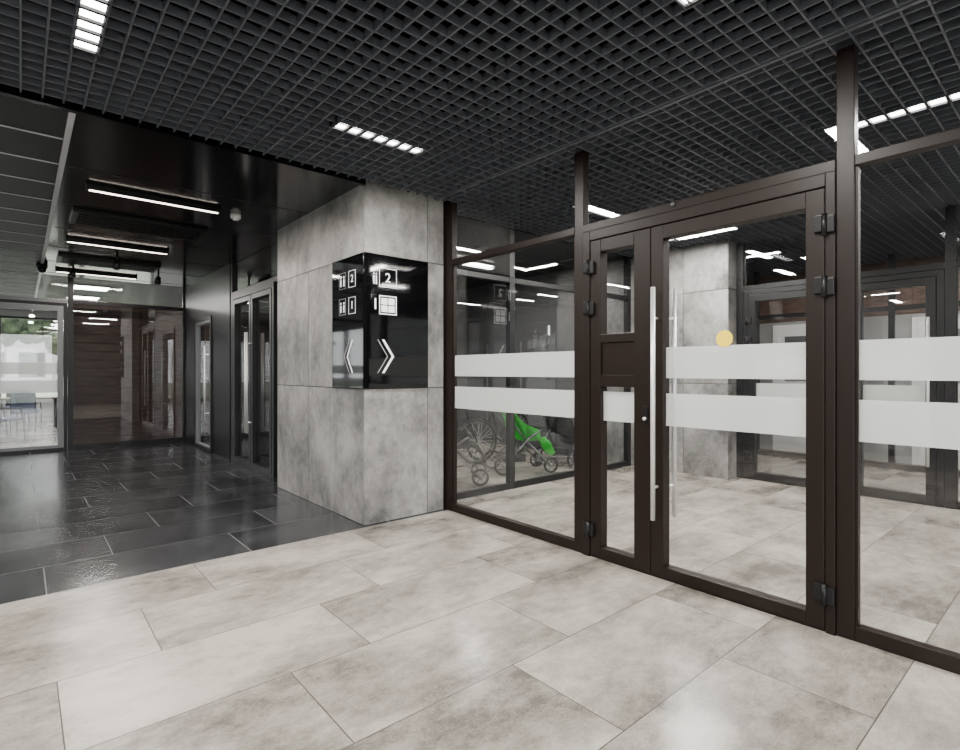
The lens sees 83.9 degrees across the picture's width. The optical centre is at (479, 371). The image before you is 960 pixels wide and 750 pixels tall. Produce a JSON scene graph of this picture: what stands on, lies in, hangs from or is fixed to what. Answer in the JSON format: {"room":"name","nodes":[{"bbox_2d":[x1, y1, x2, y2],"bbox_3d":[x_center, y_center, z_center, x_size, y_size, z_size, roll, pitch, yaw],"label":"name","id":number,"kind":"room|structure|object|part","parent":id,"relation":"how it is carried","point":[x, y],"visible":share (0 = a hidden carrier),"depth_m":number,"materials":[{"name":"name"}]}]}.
{"room":"lobby","nodes":[
{"label":"lobby","id":0,"kind":"room"},
{"bbox_2d":[0,309,67,422],"bbox_3d":[-12.796,-0.475,14.187,7.220,3.850,0.200,0,0,-41],"label":"wall","id":1,"kind":"structure","parent":0,"point":[47,405],"depth_m":14.63,"materials":[{"name":"grey paint"}]},
{"bbox_2d":[0,276,184,449],"bbox_3d":[-8.191,-0.155,8.388,6.420,3.010,0.080,0,0,-41],"label":"glass wall","id":2,"kind":"structure","parent":0,"point":[71,446],"depth_m":9.35,"materials":[{"name":"black metal"}]},
{"bbox_2d":[0,299,66,454],"bbox_3d":[-7.736,0.080,8.779,1.510,2.540,0.080,0,0,-41],"label":"door leaf","id":3,"kind":"structure","parent":2,"relation":"in","point":[14,386],"depth_m":9.07,"materials":[{"name":"black metal"}]},
{"bbox_2d":[185,264,239,459],"bbox_3d":[-4.741,-0.155,9.353,0.150,3.010,2.955,0,0,-41],"label":"wall","id":4,"kind":"structure","parent":0,"point":[210,295],"depth_m":8.87,"materials":[{"name":"black paint"}]},
{"bbox_2d":[194,316,211,452],"bbox_3d":[-4.859,0.203,9.374,0.162,2.295,1.140,0,0,-41],"label":"door leaf","id":5,"kind":"structure","parent":4,"relation":"in","point":[198,323],"depth_m":9.74,"materials":[{"name":"black metal"}]},
{"bbox_2d":[231,263,277,459],"bbox_3d":[-3.014,-0.155,7.307,0.080,3.010,2.390,0,0,-41],"label":"glass wall","id":6,"kind":"structure","parent":0,"point":[234,266],"depth_m":8.15,"materials":[{"name":"black metal"}]},
{"bbox_2d":[232,282,277,477],"bbox_3d":[-3.040,0.100,7.278,0.168,2.500,2.240,0,0,-41],"label":"door leaf","id":7,"kind":"structure","parent":6,"relation":"in","point":[251,296],"depth_m":7.40,"materials":[{"name":"black metal"}]},
{"bbox_2d":[240,269,271,455],"bbox_3d":[-1.114,-0.525,10.979,7.470,3.750,0.100,0,0,-41],"label":"wall","id":8,"kind":"structure","parent":0,"point":[248,277],"depth_m":8.76,"materials":[{"name":"glass"}]},
{"bbox_2d":[271,270,277,277],"bbox_3d":[-2.008,-0.150,7.242,0.080,3.000,4.400,0,0,-41],"label":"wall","id":9,"kind":"structure","parent":0,"point":[275,273],"depth_m":8.77,"materials":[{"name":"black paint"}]},
{"bbox_2d":[278,179,442,525],"bbox_3d":[-1.370,-0.250,5.760,0.865,3.200,2.100,0,0,-41],"label":"tile column","id":10,"kind":"structure","parent":0,"point":[369,456],"depth_m":5.14,"materials":[{"name":"grey tile"}]},
{"bbox_2d":[332,252,427,388],"bbox_3d":[-0.956,-0.450,5.104,0.692,1.190,0.614,0,0,-41],"label":"sign","id":11,"kind":"object","parent":10,"relation":"on","point":[380,302],"visible":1,"depth_m":4.86,"materials":[{"name":"black glass"}]},
{"bbox_2d":[0,420,959,749],"bbox_3d":[-2.779,1.425,7.832,14.000,0.150,22.500,0,0,-41],"label":"floor","id":12,"kind":"structure","parent":0,"point":[169,595],"depth_m":2.90,"materials":[{"name":"tile"}]},
{"bbox_2d":[0,407,25,440],"bbox_3d":[-9.064,0.900,10.124,0.464,0.880,0.551,0,0,13],"label":"chair","id":13,"kind":"object","parent":12,"relation":"on","point":[5,419],"visible":1,"depth_m":10.22,"materials":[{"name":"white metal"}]},
{"bbox_2d":[0,393,29,426],"bbox_3d":[-11.662,0.900,13.413,0.464,0.880,0.551,0,0,-29],"label":"chair","id":14,"kind":"object","parent":12,"relation":"on","point":[7,394],"visible":0.16,"depth_m":13.47,"materials":[{"name":"black metal"}]},
{"bbox_2d":[9,393,41,432],"bbox_3d":[-10.249,0.900,12.060,0.464,0.880,0.551,0,0,-27],"label":"chair","id":15,"kind":"object","parent":12,"relation":"on","point":[27,402],"visible":0.99,"depth_m":11.87,"materials":[{"name":"black metal"}]},
{"bbox_2d":[0,396,56,427],"bbox_3d":[-10.998,0.980,12.633,1.700,0.740,0.700,0,0,-41],"label":"meeting table","id":16,"kind":"object","parent":12,"relation":"on","point":[48,397],"visible":0.5,"depth_m":12.89,"materials":[{"name":"white wood"}]},
{"bbox_2d":[74,300,209,443],"bbox_3d":[-6.389,0.028,10.356,2.380,2.645,0.065,0,0,-41],"label":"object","id":17,"kind":"object","parent":12,"relation":"on","point":[128,361],"visible":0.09,"depth_m":10.09,"materials":[{"name":"clear glass"}]},
{"bbox_2d":[457,418,488,485],"bbox_3d":[-0.383,0.847,6.511,0.962,0.990,0.536,0,0,-2],"label":"baby stroller","id":18,"kind":"object","parent":12,"relation":"on","point":[463,442],"visible":0.43,"depth_m":6.32,"materials":[{"name":"metal"}]},
{"bbox_2d":[457,408,496,463],"bbox_3d":[-0.528,0.839,7.592,1.660,1.002,0.570,0,0,-19],"label":"bicycle","id":19,"kind":"object","parent":12,"relation":"on","point":[465,423],"visible":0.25,"depth_m":7.75,"materials":[{"name":"rubber"}]},
{"bbox_2d":[467,411,528,460],"bbox_3d":[0.316,0.839,8.450,0.570,1.002,1.660,0,0,39],"label":"bicycle","id":20,"kind":"object","parent":12,"relation":"on","point":[471,455],"visible":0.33,"depth_m":8.26,"materials":[{"name":"rubber"}]},
{"bbox_2d":[483,411,557,475],"bbox_3d":[0.511,0.847,7.224,0.962,0.990,0.536,0,0,-17],"label":"baby stroller","id":21,"kind":"object","parent":12,"relation":"on","point":[523,432],"visible":0.73,"depth_m":7.08,"materials":[{"name":"fabric"}]},
{"bbox_2d":[534,415,573,467],"bbox_3d":[1.205,0.847,7.871,0.536,0.990,0.962,0,0,30],"label":"baby stroller","id":22,"kind":"object","parent":12,"relation":"on","point":[563,426],"visible":0.45,"depth_m":7.79,"materials":[{"name":"fabric"}]},
{"bbox_2d":[0,0,959,312],"bbox_3d":[-2.779,-2.065,7.832,14.000,0.870,22.500,0,0,-41],"label":"ceiling","id":23,"kind":"structure","parent":0,"point":[50,149],"depth_m":4.87,"materials":[{"name":"grey"}]},
{"bbox_2d":[36,263,47,272],"bbox_3d":[-6.723,-1.590,8.199,0.140,0.140,0.140,0,0,-41],"label":"dome camera","id":24,"kind":"object","parent":23,"relation":"attached to","point":[42,268],"visible":1,"depth_m":8.16,"materials":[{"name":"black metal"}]},
{"bbox_2d":[68,265,75,277],"bbox_3d":[-6.307,-1.565,8.260,0.108,0.210,0.123,0,0,-41],"label":"ceiling spotlight","id":25,"kind":"object","parent":23,"relation":"attached to","point":[72,273],"depth_m":8.25,"materials":[{"name":"black metal"}]},
{"bbox_2d":[65,294,100,299],"bbox_3d":[-8.790,-1.649,11.829,0.600,0.026,0.600,0,0,-41],"label":"recessed light","id":26,"kind":"object","parent":23,"relation":"in","point":[75,296],"visible":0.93,"depth_m":11.73,"materials":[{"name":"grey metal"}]},
{"bbox_2d":[70,0,112,55],"bbox_3d":[-1.799,-1.684,2.475,0.120,0.080,0.718,0,0,-41],"label":"ceiling light","id":27,"kind":"object","parent":23,"relation":"attached to","point":[91,16],"visible":0.95,"depth_m":2.54,"materials":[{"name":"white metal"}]},
{"bbox_2d":[74,284,111,291],"bbox_3d":[-7.616,-1.649,10.465,0.600,0.026,0.600,0,0,-41],"label":"recessed light","id":28,"kind":"object","parent":23,"relation":"in","point":[76,286],"visible":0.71,"depth_m":10.37,"materials":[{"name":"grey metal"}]},
{"bbox_2d":[55,268,136,279],"bbox_3d":[-6.397,-1.639,8.941,1.120,0.061,0.060,0,0,-41],"label":"ceiling light","id":29,"kind":"object","parent":23,"relation":"attached to","point":[56,269],"visible":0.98,"depth_m":8.92,"materials":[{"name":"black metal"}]},
{"bbox_2d":[56,253,160,272],"bbox_3d":[-5.613,-1.635,8.098,1.250,0.050,0.600,0,0,-41],"label":"air diffuser","id":30,"kind":"object","parent":23,"relation":"attached to","point":[61,258],"depth_m":7.96,"materials":[{"name":"black metal"}]},
{"bbox_2d":[112,256,119,269],"bbox_3d":[-5.198,-1.565,7.631,0.108,0.210,0.123,0,0,-41],"label":"ceiling spotlight","id":31,"kind":"object","parent":23,"relation":"attached to","point":[116,264],"depth_m":7.62,"materials":[{"name":"black metal"}]},
{"bbox_2d":[65,237,168,254],"bbox_3d":[-4.702,-1.639,6.970,1.120,0.061,0.060,0,0,-41],"label":"ceiling light","id":32,"kind":"object","parent":23,"relation":"attached to","point":[70,240],"visible":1,"depth_m":6.92,"materials":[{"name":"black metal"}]},
{"bbox_2d":[69,207,207,241],"bbox_3d":[-3.820,-1.635,6.013,1.250,0.050,0.600,0,0,-41],"label":"air diffuser","id":33,"kind":"object","parent":23,"relation":"attached to","point":[84,217],"depth_m":5.91,"materials":[{"name":"black metal"}]},
{"bbox_2d":[86,183,220,213],"bbox_3d":[-3.064,-1.639,5.081,1.100,0.061,0.060,0,0,-41],"label":"ceiling light","id":34,"kind":"object","parent":23,"relation":"attached to","point":[90,187],"visible":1,"depth_m":5.02,"materials":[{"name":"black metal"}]},
{"bbox_2d":[154,273,160,284],"bbox_3d":[-5.385,-1.565,8.922,0.108,0.210,0.123,0,0,-41],"label":"ceiling spotlight","id":35,"kind":"object","parent":23,"relation":"attached to","point":[157,281],"depth_m":8.91,"materials":[{"name":"black metal"}]},
{"bbox_2d":[230,213,240,220],"bbox_3d":[-2.576,-1.630,5.633,0.100,0.060,0.100,0,0,-41],"label":"smoke detector","id":36,"kind":"object","parent":23,"relation":"attached to","point":[236,217],"visible":1,"depth_m":5.61,"materials":[{"name":"white paint"}]},
{"bbox_2d":[329,114,426,154],"bbox_3d":[-0.702,-1.684,3.776,0.718,0.080,0.120,0,0,-41],"label":"ceiling light","id":37,"kind":"object","parent":23,"relation":"attached to","point":[364,128],"visible":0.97,"depth_m":3.74,"materials":[{"name":"glowing white acrylic diffuser"},{"name":"aluminium"}]},
{"bbox_2d":[463,262,494,268],"bbox_3d":[-0.252,-1.632,7.961,1.200,0.056,0.100,0,0,-41],"label":"ceiling light","id":38,"kind":"object","parent":23,"relation":"attached to","point":[473,264],"visible":0.44,"depth_m":8.14,"materials":[{"name":"white paint"}]},
{"bbox_2d":[0,0,959,279],"bbox_3d":[1.943,-1.671,2.341,13.809,0.049,7.824,0,0,-41],"label":"grille","id":39,"kind":"object","parent":23,"relation":"attached to","point":[728,141],"depth_m":3.20,"materials":[{"name":"black metal"}]},
{"bbox_2d":[570,203,618,217],"bbox_3d":[1.208,-1.684,5.497,0.718,0.080,0.120,0,0,-41],"label":"ceiling light","id":40,"kind":"object","parent":23,"relation":"attached to","point":[590,207],"visible":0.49,"depth_m":5.51,"materials":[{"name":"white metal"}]},
{"bbox_2d":[546,0,808,100],"bbox_3d":[1.198,-2.165,3.207,13.200,0.470,0.540,0,0,-41],"label":"ventilation duct","id":41,"kind":"object","parent":23,"relation":"attached to","point":[614,4],"visible":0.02,"depth_m":3.07,"materials":[{"name":"black metal"}]},
{"bbox_2d":[675,0,702,8],"bbox_3d":[0.700,-1.684,2.146,0.718,0.080,0.120,0,0,-41],"label":"ceiling light","id":42,"kind":"object","parent":23,"relation":"attached to","point":[683,3],"visible":0.93,"depth_m":2.39,"materials":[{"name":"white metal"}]},
{"bbox_2d":[669,229,725,241],"bbox_3d":[2.576,-1.684,6.436,0.120,0.080,0.718,0,0,-41],"label":"ceiling light","id":43,"kind":"object","parent":23,"relation":"attached to","point":[722,229],"visible":0.16,"depth_m":6.44,"materials":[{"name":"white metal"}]},
{"bbox_2d":[767,252,794,261],"bbox_3d":[4.336,-1.684,7.687,0.718,0.080,0.120,0,0,-41],"label":"ceiling light","id":44,"kind":"object","parent":23,"relation":"attached to","point":[769,254],"visible":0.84,"depth_m":7.67,"materials":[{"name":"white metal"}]},
{"bbox_2d":[829,86,959,135],"bbox_3d":[2.660,-1.684,3.409,0.120,0.080,0.718,0,0,-41],"label":"ceiling light","id":45,"kind":"object","parent":23,"relation":"attached to","point":[953,94],"visible":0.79,"depth_m":3.35,"materials":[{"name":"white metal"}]},
{"bbox_2d":[938,231,959,241],"bbox_3d":[5.737,-1.684,6.518,0.718,0.080,0.120,0,0,-41],"label":"ceiling light","id":46,"kind":"object","parent":23,"relation":"attached to","point":[942,232],"visible":0.31,"depth_m":6.44,"materials":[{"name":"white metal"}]},
{"bbox_2d":[457,269,573,454],"bbox_3d":[0.607,-0.525,9.722,0.100,3.750,4.050,0,0,-41],"label":"wall","id":47,"kind":"structure","parent":0,"point":[481,310],"depth_m":9.53,"materials":[{"name":"clear glass"}]},
{"bbox_2d":[457,230,630,499],"bbox_3d":[0.860,-0.140,6.622,3.420,2.980,0.070,0,0,-41],"label":"glass wall","id":48,"kind":"structure","parent":0,"point":[510,280],"depth_m":6.17,"materials":[{"name":"black metal"}]},
{"bbox_2d":[443,44,959,674],"bbox_3d":[2.152,-0.150,2.405,0.080,3.000,7.640,0,0,-41],"label":"glass wall","id":49,"kind":"structure","parent":0,"point":[920,424],"depth_m":2.71,"materials":[{"name":"brown metal"}]},
{"bbox_2d":[583,171,835,635],"bbox_3d":[1.321,0.134,3.372,0.220,2.432,1.620,0,0,-41],"label":"door","id":50,"kind":"structure","parent":49,"relation":"in","point":[827,181],"depth_m":3.07,"materials":[{"name":"brown metal"}]},
{"bbox_2d":[583,228,650,572],"bbox_3d":[0.967,0.190,3.757,0.114,2.290,0.545,0,0,-41],"label":"leaf","id":51,"kind":"object","parent":50,"relation":"attached to","point":[618,359],"visible":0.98,"depth_m":3.73,"materials":[{"name":"brown metal"}]},
{"bbox_3d":[1.187,0.205,3.545,0.224,1.510,0.127,0,0,-25],"label":"pull handle","id":52,"kind":"part","parent":50,"relation":"part of","materials":[{"name":"metal"}]},
{"bbox_2d":[651,188,835,628],"bbox_3d":[1.492,0.190,3.147,0.114,2.290,1.055,0,0,-41],"label":"leaf","id":53,"kind":"object","parent":50,"relation":"attached to","point":[799,417],"visible":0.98,"depth_m":3.05,"materials":[{"name":"brown metal"}]},
{"bbox_2d":[736,205,959,509],"bbox_3d":[5.421,-0.150,4.432,0.080,3.000,6.450,0,0,-41],"label":"glass wall","id":54,"kind":"structure","parent":0,"point":[952,390],"depth_m":5.30,"materials":[{"name":"black metal"}]},
{"bbox_2d":[607,240,737,478],"bbox_3d":[2.688,-0.250,7.555,0.470,3.200,1.850,0,0,-41],"label":"column","id":55,"kind":"structure","parent":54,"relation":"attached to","point":[703,277],"depth_m":7.03,"materials":[{"name":"grey tile"}]},
{"bbox_2d":[743,284,805,486],"bbox_3d":[3.678,0.163,6.395,0.163,2.375,1.030,0,0,-41],"label":"door leaf","id":56,"kind":"structure","parent":54,"relation":"in","point":[751,387],"depth_m":6.65,"materials":[{"name":"black metal"}]},
{"bbox_2d":[860,269,944,507],"bbox_3d":[4.343,0.163,5.622,0.163,2.375,0.830,0,0,-41],"label":"door leaf","id":57,"kind":"structure","parent":54,"relation":"in","point":[933,281],"depth_m":5.43,"materials":[{"name":"black metal"}]},
{"bbox_2d":[745,252,959,463],"bbox_3d":[5.763,-0.525,8.585,0.165,3.750,12.500,0,0,-41],"label":"wall","id":58,"kind":"structure","parent":0,"point":[875,323],"depth_m":8.13,"materials":[{"name":"grey paint"}]},
{"bbox_2d":[773,324,805,452],"bbox_3d":[5.377,0.275,8.846,0.110,2.150,1.000,0,0,-41],"label":"door leaf","id":59,"kind":"structure","parent":58,"relation":"in","point":[795,333],"depth_m":9.02,"materials":[{"name":"white paint"}]},
{"bbox_2d":[912,314,959,468],"bbox_3d":[6.616,0.275,7.405,0.110,2.150,1.000,0,0,-41],"label":"door leaf","id":60,"kind":"structure","parent":58,"relation":"in","point":[918,323],"depth_m":7.71,"materials":[{"name":"white paint"}]},
{"bbox_2d":[754,254,959,476],"bbox_3d":[6.453,-0.145,6.606,0.070,2.990,8.400,0,0,-41],"label":"glass wall","id":61,"kind":"structure","parent":0,"point":[891,308],"depth_m":7.44,"materials":[{"name":"black metal"}]},
{"label":"outside","id":62,"kind":"structure","parent":0,"visible":0},
{"bbox_2d":[1,392,67,397],"bbox_3d":[-6.521,1.630,7.581,120.000,0.240,140.000,0,0,-41],"label":"ground","id":63,"kind":"structure","parent":62,"point":[3,395],"depth_m":35.85,"materials":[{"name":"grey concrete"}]},
{"bbox_2d":[1,318,54,346],"bbox_3d":[-25.119,-2.582,27.302,5.200,8.184,5.056,0,0,10],"label":"tree","id":64,"kind":"object","parent":63,"relation":"on","point":[10,328],"visible":0.28,"depth_m":27.17,"materials":[{"name":"green plant"}]},
{"bbox_2d":[1,331,67,391],"bbox_3d":[-38.792,-0.795,40.499,34.600,4.610,8.600,0,0,-41],"label":"neighbouring building","id":65,"kind":"structure","parent":63,"relation":"on","point":[18,352],"depth_m":39.70,"materials":[{"name":"white concrete"}]},
{"bbox_2d":[18,319,67,356],"bbox_3d":[-21.756,-2.039,28.813,5.079,7.097,5.005,0,0,-41],"label":"tree","id":66,"kind":"object","parent":63,"relation":"on","point":[36,336],"visible":0.12,"depth_m":27.70,"materials":[{"name":"green plant"}]}
]}

